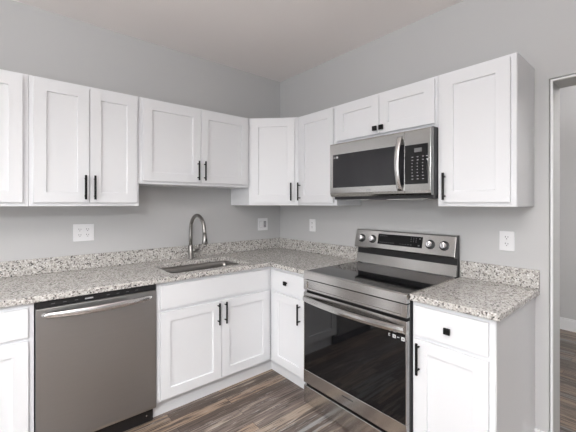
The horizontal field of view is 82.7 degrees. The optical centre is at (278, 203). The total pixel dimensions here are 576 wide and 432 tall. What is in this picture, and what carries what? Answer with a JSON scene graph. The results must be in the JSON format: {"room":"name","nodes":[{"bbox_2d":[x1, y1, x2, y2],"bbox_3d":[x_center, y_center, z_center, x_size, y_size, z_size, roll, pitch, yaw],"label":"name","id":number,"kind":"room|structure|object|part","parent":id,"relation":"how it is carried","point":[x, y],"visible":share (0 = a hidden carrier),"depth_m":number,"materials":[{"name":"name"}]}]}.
{"room":"kitchen","nodes":[
{"label":"kitchen","id":0,"kind":"room"},
{"bbox_2d":[0,0,279,335],"bbox_3d":[-1.956,0.042,1.948,5.020,2.675,0.120,0,0,-39],"label":"wall","id":1,"kind":"structure","parent":0,"point":[34,41],"depth_m":2.53,"materials":[{"name":"grey paint"}]},
{"bbox_2d":[0,69,27,205],"bbox_3d":[-1.700,-0.365,1.845,0.453,0.762,0.359,0,0,-39],"label":"upper cabinet","id":2,"kind":"object","parent":1,"relation":"attached to","point":[13,85],"visible":1,"depth_m":1.84,"materials":[{"name":"white paint"}]},
{"bbox_2d":[28,75,138,205],"bbox_3d":[-1.288,-0.365,2.184,0.612,0.762,0.359,0,0,-39],"label":"upper cabinet","id":3,"kind":"object","parent":1,"relation":"attached to","point":[83,141],"visible":0.99,"depth_m":2.04,"materials":[{"name":"white paint"}]},
{"bbox_3d":[-1.313,-0.367,1.991,0.286,0.722,0.020,0,0,-39],"label":"door","id":4,"kind":"part","parent":3,"relation":"part of","materials":[{"name":"white paint"}]},
{"bbox_3d":[-1.203,-0.101,2.045,0.013,0.152,0.037,0,0,-39],"label":"handle","id":5,"kind":"part","parent":3,"relation":"part of","materials":[{"name":"black metal"}]},
{"bbox_3d":[-1.163,-0.101,2.079,0.013,0.152,0.037,0,0,-39],"label":"handle","id":6,"kind":"part","parent":3,"relation":"part of","materials":[{"name":"black metal"}]},
{"bbox_3d":[-1.089,-0.367,2.174,0.285,0.722,0.020,0,0,-39],"label":"door","id":7,"kind":"part","parent":3,"relation":"part of","materials":[{"name":"white paint"}]},
{"bbox_2d":[73,224,93,241],"bbox_3d":[-1.386,0.207,2.332,0.130,0.122,0.009,0,0,-39],"label":"wall outlet","id":8,"kind":"object","parent":1,"relation":"attached to","point":[81,232],"visible":1,"depth_m":2.33,"materials":[{"name":"white plastic"}]},
{"bbox_2d":[77,228,82,236],"bbox_3d":[-1.403,0.207,2.315,0.034,0.066,0.003,0,0,-39],"label":"receptacle","id":9,"kind":"object","parent":8,"relation":"attached to","point":[79,230],"depth_m":2.32,"materials":[{"name":"grey plastic"}]},
{"bbox_2d":[85,228,89,236],"bbox_3d":[-1.366,0.207,2.345,0.034,0.066,0.003,0,0,-39],"label":"receptacle","id":10,"kind":"object","parent":8,"relation":"attached to","point":[87,230],"depth_m":2.34,"materials":[{"name":"grey plastic"}]},
{"bbox_2d":[0,238,279,277],"bbox_3d":[-0.992,0.415,2.648,2.598,0.102,0.021,0,0,-39],"label":"backsplash","id":11,"kind":"structure","parent":1,"relation":"attached to","point":[15,268],"depth_m":2.46,"materials":[{"name":"stone"}]},
{"bbox_2d":[139,97,248,188],"bbox_3d":[-0.693,-0.442,2.674,0.925,0.607,0.359,0,0,-39],"label":"upper cabinet","id":12,"kind":"object","parent":1,"relation":"attached to","point":[180,145],"visible":0.88,"depth_m":2.52,"materials":[{"name":"white paint"}]},
{"bbox_3d":[-0.780,-0.445,2.429,0.437,0.567,0.020,0,0,-39],"label":"door","id":13,"kind":"part","parent":12,"relation":"part of","materials":[{"name":"white paint"}]},
{"bbox_3d":[-0.571,-0.254,2.565,0.013,0.150,0.037,0,0,-39],"label":"handle","id":14,"kind":"part","parent":12,"relation":"part of","materials":[{"name":"black metal"}]},
{"bbox_3d":[-0.438,-0.445,2.710,0.439,0.567,0.020,0,0,-39],"label":"door","id":15,"kind":"part","parent":12,"relation":"part of","materials":[{"name":"white paint"}]},
{"bbox_2d":[258,218,267,230],"bbox_3d":[-0.156,0.212,3.343,0.124,0.124,0.011,0,0,-39],"label":"wall switch","id":16,"kind":"object","parent":1,"relation":"attached to","point":[262,222],"visible":1,"depth_m":3.34,"materials":[{"name":"white plastic"}]},
{"bbox_2d":[231,117,297,204],"bbox_3d":[-0.021,-0.365,3.066,0.608,0.762,0.608,0,0,-39],"label":"upper cabinet","id":17,"kind":"object","parent":1,"relation":"attached to","point":[273,142],"visible":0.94,"depth_m":2.84,"materials":[{"name":"white paint"}]},
{"bbox_3d":[-0.047,-0.367,2.842,0.377,0.722,0.020,0,0,6],"label":"door","id":18,"kind":"part","parent":17,"relation":"part of","materials":[{"name":"white paint"}]},
{"bbox_2d":[13,0,462,81],"bbox_3d":[0.786,-1.335,0.629,7.580,0.080,5.640,0,0,-39],"label":"ceiling","id":19,"kind":"structure","parent":0,"point":[276,40],"depth_m":2.37,"materials":[{"name":"white paint"}]},
{"bbox_2d":[124,329,575,431],"bbox_3d":[0.786,1.405,0.629,7.580,0.050,5.640,0,0,-39],"label":"floor","id":20,"kind":"structure","parent":0,"point":[267,401],"depth_m":2.18,"materials":[{"name":"brown wood"}]},
{"bbox_2d":[0,303,33,431],"bbox_3d":[-1.597,0.940,1.733,0.460,0.880,0.664,0,0,-39],"label":"base cabinet","id":21,"kind":"object","parent":20,"relation":"on","point":[16,322],"visible":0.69,"depth_m":1.61,"materials":[{"name":"white paint"}]},
{"bbox_3d":[-1.414,0.600,1.512,0.413,0.144,0.020,0,0,-39],"label":"drawer","id":22,"kind":"part","parent":21,"relation":"part of","materials":[{"name":"white paint"}]},
{"bbox_3d":[-1.414,0.967,1.512,0.413,0.551,0.020,0,0,-39],"label":"door","id":23,"kind":"part","parent":21,"relation":"part of","materials":[{"name":"white paint"}]},
{"bbox_2d":[34,284,155,431],"bbox_3d":[-1.164,0.939,2.053,0.604,0.874,0.663,0,0,-39],"label":"dishwasher","id":24,"kind":"object","parent":20,"relation":"on","point":[95,354],"visible":0.96,"depth_m":1.82,"materials":[{"name":"grey metal"}]},
{"bbox_3d":[-1.008,0.520,1.864,0.604,0.034,0.042,0,0,-39],"label":"control panel","id":25,"kind":"part","parent":24,"relation":"part of","materials":[{"name":"black plastic"}]},
{"bbox_3d":[-0.974,0.574,1.821,0.554,0.037,0.063,0,0,-39],"label":"handle","id":26,"kind":"part","parent":24,"relation":"part of","materials":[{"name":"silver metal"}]},
{"bbox_3d":[-1.035,1.325,1.897,0.604,0.102,0.017,0,0,-39],"label":"toe panel","id":27,"kind":"part","parent":24,"relation":"part of","materials":[{"name":"black plastic"}]},
{"bbox_2d":[153,354,271,416],"bbox_3d":[-0.431,1.321,2.426,0.988,0.118,0.012,0,0,-39],"label":"board","id":28,"kind":"object","parent":20,"relation":"on","point":[172,403],"visible":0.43,"depth_m":2.36,"materials":[{"name":"white paint"}]},
{"bbox_2d":[156,266,269,403],"bbox_3d":[-0.591,0.940,2.560,0.912,0.880,0.664,0,0,-39],"label":"base cabinet","id":29,"kind":"object","parent":20,"relation":"on","point":[212,328],"visible":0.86,"depth_m":2.28,"materials":[{"name":"white paint"}]},
{"bbox_2d":[0,247,357,307],"bbox_3d":[-0.658,0.482,2.258,2.618,0.032,1.046,0,0,-39],"label":"countertop","id":30,"kind":"structure","parent":29,"relation":"on","point":[19,290],"depth_m":2.18,"materials":[{"name":"stone"}]},
{"bbox_2d":[187,214,207,258],"bbox_3d":[-0.637,0.274,2.693,0.115,0.383,0.312,0,0,-39],"label":"faucet","id":31,"kind":"object","parent":30,"relation":"on","point":[191,249],"visible":1,"depth_m":2.75,"materials":[{"name":"silver metal"}]},
{"bbox_3d":[-0.661,0.224,2.675,0.030,0.283,0.284,0,0,-39],"label":"spout","id":32,"kind":"part","parent":31,"relation":"part of","materials":[{"name":"silver metal"}]},
{"bbox_2d":[160,261,237,272],"bbox_3d":[-0.584,0.599,2.519,0.649,0.200,0.404,0,0,-39],"label":"sink","id":33,"kind":"object","parent":30,"relation":"in","point":[178,269],"visible":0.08,"depth_m":2.70,"materials":[{"name":"metal"}]},
{"bbox_3d":[-0.576,0.967,2.201,0.432,0.551,0.020,0,0,-39],"label":"door","id":34,"kind":"part","parent":29,"relation":"part of","materials":[{"name":"white paint"}]},
{"bbox_3d":[-0.415,0.776,2.299,0.013,0.152,0.037,0,0,-39],"label":"handle","id":35,"kind":"part","parent":29,"relation":"part of","materials":[{"name":"black metal"}]},
{"bbox_3d":[-0.371,0.776,2.335,0.013,0.152,0.037,0,0,-39],"label":"handle","id":36,"kind":"part","parent":29,"relation":"part of","materials":[{"name":"black metal"}]},
{"bbox_3d":[-0.240,0.967,2.478,0.430,0.551,0.020,0,0,-39],"label":"door","id":37,"kind":"part","parent":29,"relation":"part of","materials":[{"name":"white paint"}]},
{"bbox_2d":[271,267,306,379],"bbox_3d":[0.291,0.940,2.643,0.664,0.880,0.439,0,0,-39],"label":"base cabinet","id":38,"kind":"object","parent":20,"relation":"on","point":[287,287],"visible":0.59,"depth_m":2.45,"materials":[{"name":"white paint"}]},
{"bbox_3d":[0.079,0.967,2.449,0.020,0.551,0.366,0,0,-39],"label":"door","id":39,"kind":"part","parent":38,"relation":"part of","materials":[{"name":"white paint"}]},
{"bbox_3d":[0.079,0.597,2.449,0.020,0.150,0.366,0,0,-39],"label":"drawer","id":40,"kind":"part","parent":38,"relation":"part of","materials":[{"name":"white paint"}]},
{"bbox_3d":[0.143,0.791,2.328,0.037,0.147,0.013,0,0,-39],"label":"handle","id":41,"kind":"part","parent":38,"relation":"part of","materials":[{"name":"black metal"}]},
{"bbox_2d":[272,361,305,388],"bbox_3d":[0.111,1.321,2.538,0.012,0.118,0.503,0,0,-39],"label":"board","id":42,"kind":"object","parent":20,"relation":"on","point":[279,369],"visible":0.36,"depth_m":2.56,"materials":[{"name":"white paint"}]},
{"bbox_2d":[303,228,458,431],"bbox_3d":[0.642,0.792,2.155,0.700,1.176,0.762,0,0,-39],"label":"range","id":43,"kind":"object","parent":20,"relation":"on","point":[358,316],"visible":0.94,"depth_m":2.00,"materials":[{"name":"silver metal"}]},
{"bbox_3d":[0.429,1.308,1.980,0.028,0.119,0.758,0,0,-39],"label":"drawer","id":44,"kind":"part","parent":43,"relation":"part of","materials":[{"name":"metal"}]},
{"bbox_3d":[0.395,0.652,1.952,0.060,0.041,0.738,0,0,-39],"label":"handle","id":45,"kind":"part","parent":43,"relation":"part of","materials":[{"name":"metal"}]},
{"bbox_3d":[0.430,0.909,1.980,0.027,0.466,0.745,0,0,-39],"label":"glass","id":46,"kind":"part","parent":43,"relation":"part of","materials":[{"name":"black glass"}]},
{"bbox_3d":[0.429,0.919,1.979,0.030,0.622,0.758,0,0,-39],"label":"oven door","id":47,"kind":"part","parent":43,"relation":"part of","materials":[{"name":"glass"}]},
{"bbox_3d":[0.429,0.556,1.979,0.029,0.068,0.762,0,0,-39],"label":"panel","id":48,"kind":"part","parent":43,"relation":"part of","materials":[{"name":"metal"}]},
{"bbox_2d":[308,261,454,293],"bbox_3d":[0.648,0.479,2.159,0.554,0.028,0.762,0,0,-39],"label":"cooktop","id":49,"kind":"object","parent":43,"relation":"in","point":[402,281],"depth_m":2.11,"materials":[{"name":"glass"}]},
{"bbox_3d":[1.006,0.272,2.167,0.020,0.061,0.062,0,0,-39],"label":"knob","id":50,"kind":"part","parent":43,"relation":"part of","materials":[{"name":"silver metal"}]},
{"bbox_3d":[1.064,0.272,2.096,0.020,0.061,0.062,0,0,-39],"label":"knob","id":51,"kind":"part","parent":43,"relation":"part of","materials":[{"name":"silver metal"}]},
{"bbox_2d":[413,298,534,431],"bbox_3d":[1.037,0.940,1.736,0.664,0.880,0.378,0,0,-39],"label":"base cabinet","id":52,"kind":"object","parent":20,"relation":"on","point":[471,373],"visible":0.88,"depth_m":1.56,"materials":[{"name":"white paint"}]},
{"bbox_3d":[0.702,0.783,1.649,0.037,0.158,0.013,0,0,-39],"label":"handle","id":53,"kind":"part","parent":52,"relation":"part of","materials":[{"name":"black metal"}]},
{"bbox_3d":[0.797,0.602,1.541,0.028,0.029,0.029,0,0,-39],"label":"knob","id":54,"kind":"part","parent":52,"relation":"part of","materials":[{"name":"black metal"}]},
{"bbox_3d":[0.813,0.597,1.557,0.020,0.150,0.334,0,0,-39],"label":"drawer","id":55,"kind":"part","parent":52,"relation":"part of","materials":[{"name":"white paint"}]},
{"bbox_3d":[0.813,0.967,1.557,0.020,0.551,0.334,0,0,-39],"label":"door","id":56,"kind":"part","parent":52,"relation":"part of","materials":[{"name":"white paint"}]},
{"bbox_2d":[409,277,539,321],"bbox_3d":[1.050,0.482,1.733,0.646,0.032,0.402,0,0,-39],"label":"countertop","id":57,"kind":"structure","parent":52,"relation":"on","point":[494,301],"depth_m":1.64,"materials":[{"name":"stone"}]},
{"bbox_3d":[1.178,0.940,1.609,0.606,0.880,0.003,0,0,-39],"label":"panel","id":58,"kind":"part","parent":52,"relation":"part of","materials":[{"name":"white laminate"}]},
{"bbox_2d":[280,0,575,431],"bbox_3d":[1.810,0.042,1.471,0.190,2.675,5.640,0,0,-39],"label":"wall","id":59,"kind":"structure","parent":0,"point":[466,33],"depth_m":2.07,"materials":[{"name":"grey paint"}]},
{"bbox_2d":[309,219,315,231],"bbox_3d":[0.326,0.208,3.117,0.009,0.118,0.078,0,0,-39],"label":"wall outlet","id":60,"kind":"object","parent":59,"relation":"attached to","point":[312,222],"visible":1,"depth_m":3.11,"materials":[{"name":"white plastic"}]},
{"bbox_2d":[280,238,357,259],"bbox_3d":[0.345,0.415,3.084,0.021,0.102,1.046,0,0,-39],"label":"backsplash","id":61,"kind":"structure","parent":59,"relation":"attached to","point":[349,252],"depth_m":3.00,"materials":[{"name":"stone"}]},
{"bbox_2d":[297,106,360,205],"bbox_3d":[0.407,-0.365,2.741,0.359,0.762,0.432,0,0,-39],"label":"upper cabinet","id":62,"kind":"object","parent":59,"relation":"attached to","point":[316,130],"visible":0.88,"depth_m":2.65,"materials":[{"name":"white paint"}]},
{"bbox_3d":[0.306,-0.367,2.654,0.020,0.722,0.379,0,0,-39],"label":"door","id":63,"kind":"part","parent":62,"relation":"part of","materials":[{"name":"white paint"}]},
{"bbox_2d":[336,76,437,143],"bbox_3d":[0.790,-0.597,2.282,0.350,0.298,0.760,0,0,-39],"label":"upper cabinet","id":64,"kind":"object","parent":59,"relation":"attached to","point":[413,106],"visible":0.8,"depth_m":2.13,"materials":[{"name":"white paint"}]},
{"bbox_3d":[0.565,-0.598,2.339,0.020,0.260,0.366,0,0,-39],"label":"door","id":65,"kind":"part","parent":64,"relation":"part of","materials":[{"name":"white paint"}]},
{"bbox_2d":[330,126,437,199],"bbox_3d":[0.756,-0.235,2.253,0.437,0.420,0.752,0,0,-39],"label":"microwave","id":66,"kind":"object","parent":64,"relation":"attached to","point":[401,165],"visible":0.95,"depth_m":2.07,"materials":[{"name":"grey metal"}]},
{"bbox_3d":[0.589,-0.242,2.218,0.038,0.390,0.594,0,0,-39],"label":"door","id":67,"kind":"part","parent":66,"relation":"part of","materials":[{"name":"glass"}]},
{"bbox_3d":[0.583,-0.235,2.195,0.003,0.240,0.564,0,0,-39],"label":"glass","id":68,"kind":"part","parent":66,"relation":"part of","materials":[{"name":"black glass"}]},
{"bbox_3d":[0.728,-0.242,1.984,0.052,0.330,0.031,0,0,-39],"label":"handle","id":69,"kind":"part","parent":66,"relation":"part of","materials":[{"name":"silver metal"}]},
{"bbox_3d":[0.810,-0.231,1.919,0.003,0.232,0.140,0,0,-39],"label":"control panel","id":70,"kind":"part","parent":66,"relation":"part of","materials":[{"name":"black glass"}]},
{"bbox_3d":[0.799,-0.598,2.054,0.020,0.260,0.365,0,0,-39],"label":"door","id":71,"kind":"part","parent":64,"relation":"part of","materials":[{"name":"white paint"}]},
{"bbox_2d":[438,52,533,206],"bbox_3d":[1.151,-0.365,1.837,0.359,0.762,0.384,0,0,-39],"label":"upper cabinet","id":72,"kind":"object","parent":59,"relation":"attached to","point":[486,109],"visible":1,"depth_m":1.72,"materials":[{"name":"white paint"}]},
{"bbox_3d":[0.934,-0.097,1.847,0.037,0.153,0.013,0,0,-39],"label":"handle","id":73,"kind":"part","parent":72,"relation":"part of","materials":[{"name":"black metal"}]},
{"bbox_3d":[1.048,-0.367,1.752,0.020,0.722,0.332,0,0,-39],"label":"door","id":74,"kind":"part","parent":72,"relation":"part of","materials":[{"name":"white paint"}]},
{"bbox_3d":[1.294,-0.365,1.709,0.301,0.760,0.003,0,0,-39],"label":"panel","id":75,"kind":"part","parent":72,"relation":"part of","materials":[{"name":"white laminate"}]},
{"bbox_2d":[460,260,539,288],"bbox_3d":[1.292,0.415,1.932,0.021,0.102,0.402,0,0,-39],"label":"backsplash","id":76,"kind":"structure","parent":59,"relation":"attached to","point":[523,277],"depth_m":1.91,"materials":[{"name":"stone"}]},
{"bbox_2d":[499,231,514,251],"bbox_3d":[1.328,0.218,1.900,0.009,0.115,0.076,0,0,-39],"label":"wall outlet","id":77,"kind":"object","parent":59,"relation":"attached to","point":[506,238],"visible":1,"depth_m":1.90,"materials":[{"name":"white plastic"}]},
{"bbox_2d":[503,235,509,246],"bbox_3d":[1.326,0.218,1.898,0.003,0.066,0.034,0,0,-39],"label":"receptacle","id":78,"kind":"object","parent":77,"relation":"attached to","point":[506,238],"depth_m":1.90,"materials":[{"name":"grey plastic"}]},
{"bbox_2d":[550,74,575,431],"bbox_3d":[1.808,0.356,1.486,0.174,2.048,0.866,0,0,-39],"label":"trim","id":79,"kind":"structure","parent":59,"relation":"attached to","point":[557,85],"depth_m":1.80,"materials":[{"name":"grey paint"}]},
{"bbox_2d":[560,85,575,319],"bbox_3d":[3.675,0.042,3.006,0.100,2.675,5.640,0,0,-39],"label":"wall","id":80,"kind":"structure","parent":0,"point":[567,94],"depth_m":3.56,"materials":[{"name":"grey paint"}]},
{"bbox_2d":[560,317,575,331],"bbox_3d":[3.631,1.316,2.969,0.014,0.128,5.399,0,0,-39],"label":"baseboard","id":81,"kind":"structure","parent":80,"relation":"attached to","point":[567,324],"depth_m":3.55,"materials":[{"name":"white paint"}]}
]}

